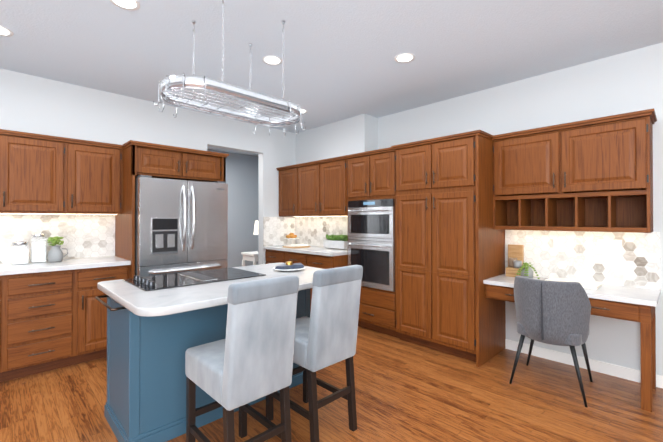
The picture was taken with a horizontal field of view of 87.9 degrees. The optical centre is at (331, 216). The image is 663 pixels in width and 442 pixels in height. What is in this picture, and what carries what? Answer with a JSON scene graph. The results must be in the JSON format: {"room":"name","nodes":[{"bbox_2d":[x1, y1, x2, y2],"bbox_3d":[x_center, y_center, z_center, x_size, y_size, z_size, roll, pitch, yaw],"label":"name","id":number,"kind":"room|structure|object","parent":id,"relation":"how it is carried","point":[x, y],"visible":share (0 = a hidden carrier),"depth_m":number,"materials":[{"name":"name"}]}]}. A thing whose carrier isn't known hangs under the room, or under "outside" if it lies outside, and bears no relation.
{"room":"kitchen","nodes":[
{"label":"kitchen","id":0,"kind":"room"},
{"bbox_2d":[0,68,295,264],"bbox_3d":[-2.285,-0.003,3.977,11.200,2.706,0.120,0,-1,-44],"label":"wall","id":1,"kind":"structure","parent":0,"point":[36,104],"depth_m":3.91,"materials":[{"name":"grey paint"}]},
{"bbox_2d":[0,129,67,213],"bbox_3d":[-2.778,-0.382,3.185,0.465,0.708,0.328,0,-1,-44],"label":"upper cabinet","id":2,"kind":"object","parent":1,"relation":"attached to","point":[43,174],"depth_m":3.07,"materials":[{"name":"brown wood"}]},
{"bbox_2d":[0,214,114,262],"bbox_3d":[-3.385,0.199,2.809,2.798,0.455,0.012,0,-1,-44],"label":"backsplash","id":3,"kind":"structure","parent":1,"relation":"attached to","point":[86,236],"depth_m":3.48,"materials":[{"name":"tile"}]},
{"bbox_2d":[68,138,122,214],"bbox_3d":[-2.442,-0.380,3.512,0.473,0.708,0.328,0,-1,-44],"label":"upper cabinet","id":4,"kind":"object","parent":1,"relation":"attached to","point":[95,169],"depth_m":3.39,"materials":[{"name":"brown wood"}]},
{"bbox_2d":[276,165,295,215],"bbox_3d":[-0.539,-0.374,5.260,0.348,0.744,0.478,0,-1,-44],"label":"upper cabinet","id":5,"kind":"object","parent":1,"relation":"attached to","point":[287,175],"depth_m":5.13,"materials":[{"name":"brown wood"}]},
{"bbox_2d":[207,146,258,267],"bbox_3d":[-1.294,0.006,5.037,3.500,2.706,0.014,0,-1,-44],"label":"wall","id":6,"kind":"structure","parent":0,"point":[242,176],"depth_m":5.00,"materials":[{"name":"grey paint"}]},
{"bbox_2d":[0,326,662,441],"bbox_3d":[-0.081,1.357,1.702,11.200,0.050,11.000,0,-1,-44],"label":"floor","id":7,"kind":"structure","parent":0,"point":[405,391],"depth_m":2.45,"materials":[{"name":"brown wood"}]},
{"bbox_2d":[0,275,7,381],"bbox_3d":[-2.974,0.903,2.788,0.455,0.876,0.608,0,-1,-44],"label":"base cabinet","id":8,"kind":"object","parent":7,"relation":"on","point":[4,278],"depth_m":2.74,"materials":[{"name":"brown wood"}]},
{"bbox_2d":[8,269,75,379],"bbox_3d":[-2.648,0.906,3.106,0.455,0.876,0.608,0,-1,-44],"label":"base cabinet","id":9,"kind":"object","parent":7,"relation":"on","point":[51,320],"depth_m":2.89,"materials":[{"name":"brown wood"}]},
{"bbox_2d":[76,265,129,363],"bbox_3d":[-2.330,0.908,3.416,0.433,0.876,0.608,0,-1,-44],"label":"base cabinet","id":10,"kind":"object","parent":7,"relation":"on","point":[91,315],"depth_m":3.14,"materials":[{"name":"brown wood"}]},
{"bbox_2d":[0,256,130,275],"bbox_3d":[-3.168,0.444,2.585,2.798,0.040,0.633,0,-1,-44],"label":"countertop","id":11,"kind":"structure","parent":10,"relation":"on","point":[64,264],"depth_m":3.06,"materials":[{"name":"stone"}]},
{"bbox_2d":[11,241,28,264],"bbox_3d":[-2.792,0.325,3.083,0.116,0.204,0.116,0,-1,-44],"label":"canister","id":12,"kind":"object","parent":11,"relation":"on","point":[20,256],"visible":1,"depth_m":3.05,"materials":[{"name":"white ceramic"}]},
{"bbox_2d":[30,233,46,262],"bbox_3d":[-2.741,0.294,3.217,0.110,0.269,0.110,0,-1,-44],"label":"canister","id":13,"kind":"object","parent":11,"relation":"on","point":[38,251],"visible":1,"depth_m":3.18,"materials":[{"name":"white ceramic"}]},
{"bbox_2d":[47,236,67,261],"bbox_3d":[-2.607,0.309,3.273,0.161,0.240,0.126,0,-1,-44],"label":"plant","id":14,"kind":"object","parent":11,"relation":"on","point":[55,254],"visible":1,"depth_m":3.23,"materials":[{"name":"green plant"}]},
{"bbox_2d":[115,140,228,277],"bbox_3d":[-1.799,0.311,3.884,1.022,2.076,0.684,0,-1,-44],"label":"surround","id":15,"kind":"object","parent":7,"relation":"on","point":[153,160],"visible":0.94,"depth_m":3.56,"materials":[{"name":"brown wood"}]},
{"bbox_2d":[135,175,227,276],"bbox_3d":[-1.733,0.478,3.815,0.900,1.742,0.837,0,-1,-44],"label":"refrigerator","id":16,"kind":"object","parent":7,"relation":"on","point":[181,226],"visible":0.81,"depth_m":3.50,"materials":[{"name":"grey metal"}]},
{"bbox_2d":[104,289,309,441],"bbox_3d":[-0.840,0.909,2.571,1.348,0.860,0.568,0,-1,-44],"label":"kitchen island","id":17,"kind":"object","parent":7,"relation":"on","point":[146,388],"visible":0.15,"depth_m":2.06,"materials":[{"name":"blue wood"}]},
{"bbox_2d":[95,295,125,310],"bbox_3d":[-1.344,0.520,2.083,0.075,0.014,0.434,0,-1,-44],"label":"towel bar","id":18,"kind":"object","parent":17,"relation":"attached to","point":[105,304],"visible":0.88,"depth_m":2.01,"materials":[{"name":"brown metal"}]},
{"bbox_2d":[97,263,321,316],"bbox_3d":[-0.675,0.458,2.456,1.510,0.040,1.020,0,-1,-44],"label":"island countertop","id":19,"kind":"structure","parent":17,"relation":"on","point":[140,302],"depth_m":1.94,"materials":[{"name":"stone"}]},
{"bbox_2d":[122,268,265,290],"bbox_3d":[-0.962,0.419,2.457,0.820,0.036,0.520,0,-1,-44],"label":"cooktop","id":20,"kind":"object","parent":19,"relation":"in","point":[158,282],"visible":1,"depth_m":2.37,"materials":[{"name":"black glass"}]},
{"bbox_2d":[273,261,304,270],"bbox_3d":[-0.347,0.405,2.832,0.269,0.070,0.266,0,-1,-44],"label":"plate","id":21,"kind":"object","parent":19,"relation":"on","point":[289,266],"visible":1,"depth_m":2.80,"materials":[{"name":"white ceramic"}]},
{"bbox_2d":[185,275,298,441],"bbox_3d":[-0.482,0.817,1.810,0.370,1.033,0.561,0,-1,-44],"label":"counter stool","id":22,"kind":"object","parent":7,"relation":"on","point":[249,359],"visible":1,"depth_m":1.65,"materials":[{"name":"fabric"}]},
{"bbox_2d":[241,251,257,265],"bbox_3d":[-1.365,1.020,6.421,0.460,0.700,0.450,0,-1,-44],"label":"side table","id":23,"kind":"object","parent":7,"relation":"on","point":[251,256],"visible":0.19,"depth_m":6.25,"materials":[{"name":"white wood"}]},
{"bbox_2d":[253,221,257,234],"bbox_3d":[-1.326,0.374,6.472,0.280,0.589,0.280,0,-1,-44],"label":"table lamp","id":24,"kind":"object","parent":23,"relation":"on","point":[256,228],"visible":0.12,"depth_m":6.37,"materials":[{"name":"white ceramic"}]},
{"bbox_2d":[265,249,280,263],"bbox_3d":[-0.622,0.922,5.166,0.583,0.876,0.483,0,-1,-44],"label":"base cabinet","id":25,"kind":"object","parent":7,"relation":"on","point":[271,256],"depth_m":4.99,"materials":[{"name":"brown wood"}]},
{"bbox_2d":[263,245,347,255],"bbox_3d":[-0.293,0.462,4.814,0.608,0.040,1.451,0,-1,-44],"label":"countertop","id":26,"kind":"structure","parent":25,"relation":"on","point":[318,250],"depth_m":4.58,"materials":[{"name":"stone"}]},
{"bbox_2d":[283,233,299,243],"bbox_3d":[-0.607,0.346,5.232,0.256,0.196,0.256,0,-1,-44],"label":"stand","id":27,"kind":"object","parent":26,"relation":"on","point":[291,236],"visible":0.94,"depth_m":5.17,"materials":[{"name":"orange food"}]},
{"bbox_2d":[283,244,309,247],"bbox_3d":[-0.504,0.419,4.940,0.300,0.045,0.260,0,-1,-44],"label":"cutting board","id":28,"kind":"object","parent":26,"relation":"on","point":[296,246],"visible":1,"depth_m":4.86,"materials":[{"name":"brown wood"}]},
{"bbox_2d":[323,234,347,249],"bbox_3d":[0.076,0.340,4.657,0.136,0.199,0.402,0,-1,-44],"label":"planter box","id":29,"kind":"object","parent":26,"relation":"on","point":[337,241],"visible":0.96,"depth_m":4.60,"materials":[{"name":"white ceramic"}]},
{"bbox_2d":[281,251,347,311],"bbox_3d":[-0.116,0.918,4.646,0.583,0.876,0.969,0,-1,-44],"label":"base cabinet","id":30,"kind":"object","parent":7,"relation":"on","point":[309,260],"depth_m":4.33,"materials":[{"name":"brown wood"}]},
{"bbox_2d":[266,265,362,441],"bbox_3d":[-0.123,0.820,2.202,0.370,1.033,0.561,0,-1,-44],"label":"counter stool","id":31,"kind":"object","parent":7,"relation":"on","point":[326,333],"visible":0.81,"depth_m":2.01,"materials":[{"name":"fabric"}]},
{"bbox_2d":[358,286,392,335],"bbox_3d":[0.667,1.093,4.210,0.628,0.520,0.737,0,-1,-44],"label":"base cabinet","id":32,"kind":"object","parent":7,"relation":"on","point":[376,305],"depth_m":3.94,"materials":[{"name":"brown wood"}]},
{"bbox_2d":[393,130,505,366],"bbox_3d":[1.230,0.292,3.619,0.655,2.112,0.905,0,-1,-44],"label":"tall cabinet","id":33,"kind":"object","parent":7,"relation":"on","point":[449,249],"depth_m":3.31,"materials":[{"name":"brown wood"}]},
{"bbox_2d":[509,276,592,406],"bbox_3d":[1.763,0.911,2.747,0.570,0.865,0.526,0,-1,-44],"label":"desk chair","id":34,"kind":"object","parent":7,"relation":"on","point":[558,313],"visible":1,"depth_m":2.53,"materials":[{"name":"fabric"}]},
{"bbox_2d":[483,273,660,411],"bbox_3d":[1.974,0.959,2.902,0.582,0.765,1.148,0,-1,-44],"label":"desk","id":35,"kind":"object","parent":7,"relation":"on","point":[634,304],"visible":0.73,"depth_m":2.49,"materials":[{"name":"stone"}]},
{"bbox_2d":[506,244,539,278],"bbox_3d":[1.797,0.428,3.238,0.316,0.300,0.330,0,-1,-44],"label":"box","id":36,"kind":"object","parent":35,"relation":"on","point":[517,266],"visible":0.92,"depth_m":3.31,"materials":[{"name":"brown wood"}]},
{"bbox_2d":[546,278,601,289],"bbox_3d":[2.036,0.559,2.918,0.260,0.034,0.380,0,-1,-44],"label":"books","id":37,"kind":"object","parent":35,"relation":"on","point":[590,285],"visible":0.62,"depth_m":2.87,"materials":[{"name":"white paper"}]},
{"bbox_2d":[0,0,662,155],"bbox_3d":[-0.081,-1.399,1.724,11.200,0.050,11.000,0,-1,-44],"label":"ceiling","id":38,"kind":"structure","parent":0,"point":[340,63],"depth_m":2.73,"materials":[{"name":"white paint"}]},
{"bbox_2d":[0,26,13,36],"bbox_3d":[-2.446,-1.364,2.519,0.174,0.005,0.174,0,-1,37],"label":"recessed light","id":39,"kind":"object","parent":38,"relation":"in","point":[7,33],"depth_m":2.55,"materials":[{"name":"white"}]},
{"bbox_2d":[110,0,139,10],"bbox_3d":[-1.319,-1.367,2.193,0.174,0.005,0.174,0,-1,37],"label":"recessed light","id":40,"kind":"object","parent":38,"relation":"in","point":[130,5],"depth_m":2.22,"materials":[{"name":"white"}]},
{"bbox_2d":[153,0,305,135],"bbox_3d":[-0.648,-1.019,2.410,1.076,0.698,0.526,0,-1,-44],"label":"pot rack","id":41,"kind":"object","parent":38,"relation":"hanging from","point":[192,82],"visible":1,"depth_m":2.32,"materials":[{"name":"silver metal"}]},
{"bbox_2d":[262,56,281,64],"bbox_3d":[-0.516,-1.360,3.002,0.174,0.005,0.174,0,-1,37],"label":"recessed light","id":42,"kind":"object","parent":38,"relation":"in","point":[271,60],"depth_m":3.00,"materials":[{"name":"white"}]},
{"bbox_2d":[394,53,414,62],"bbox_3d":[0.629,-1.361,2.959,0.174,0.005,0.174,0,-1,37],"label":"recessed light","id":43,"kind":"object","parent":38,"relation":"in","point":[404,58],"depth_m":2.96,"materials":[{"name":"white"}]},
{"bbox_2d":[348,199,394,291],"bbox_3d":[0.629,0.319,4.180,0.666,1.019,0.674,0,-1,-44],"label":"double wall oven","id":44,"kind":"object","parent":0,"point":[371,237],"visible":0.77,"depth_m":3.94,"materials":[{"name":"silver metal"}]},
{"bbox_2d":[296,42,662,375],"bbox_3d":[2.087,0.007,5.163,3.280,2.706,4.279,0,-1,-44],"label":"wall","id":45,"kind":"structure","parent":0,"point":[626,82],"depth_m":3.21,"materials":[{"name":"grey paint"}]},
{"bbox_2d":[263,217,347,246],"bbox_3d":[-0.293,0.222,4.816,0.608,0.439,1.451,0,-1,-44],"label":"backsplash","id":46,"kind":"structure","parent":45,"relation":"attached to","point":[312,231],"depth_m":5.23,"materials":[{"name":"tile"}]},
{"bbox_2d":[296,156,347,215],"bbox_3d":[-0.033,-0.378,4.740,0.348,0.744,0.974,0,-1,-44],"label":"upper cabinet","id":47,"kind":"object","parent":45,"relation":"attached to","point":[318,188],"depth_m":4.58,"materials":[{"name":"brown wood"}]},
{"bbox_2d":[345,146,392,200],"bbox_3d":[0.667,-0.476,4.223,0.628,0.567,0.737,0,-1,-44],"label":"upper cabinet","id":48,"kind":"object","parent":45,"relation":"attached to","point":[370,173],"depth_m":3.98,"materials":[{"name":"brown wood"}]},
{"bbox_2d":[491,108,656,232],"bbox_3d":[2.041,-0.320,2.987,0.382,0.897,1.134,0,-1,-44],"label":"upper cabinet","id":49,"kind":"object","parent":45,"relation":"attached to","point":[594,175],"visible":1,"depth_m":2.86,"materials":[{"name":"brown wood"}]},
{"bbox_2d":[505,230,660,289],"bbox_3d":[2.178,0.351,3.106,0.012,0.455,1.148,0,-1,-44],"label":"backsplash","id":50,"kind":"structure","parent":45,"relation":"attached to","point":[636,263],"depth_m":3.00,"materials":[{"name":"tile"}]},
{"bbox_2d":[598,239,621,253],"bbox_3d":[2.355,0.254,2.910,0.010,0.115,0.160,0,-1,-44],"label":"outlet","id":51,"kind":"object","parent":50,"relation":"attached to","point":[610,246],"depth_m":2.91,"materials":[{"name":"white plastic"}]},
{"bbox_2d":[505,339,662,387],"bbox_3d":[2.186,1.295,3.092,0.013,0.095,1.166,0,-1,-44],"label":"baseboard","id":52,"kind":"structure","parent":45,"relation":"attached to","point":[627,373],"depth_m":3.03,"materials":[{"name":"white wood"}]}
]}

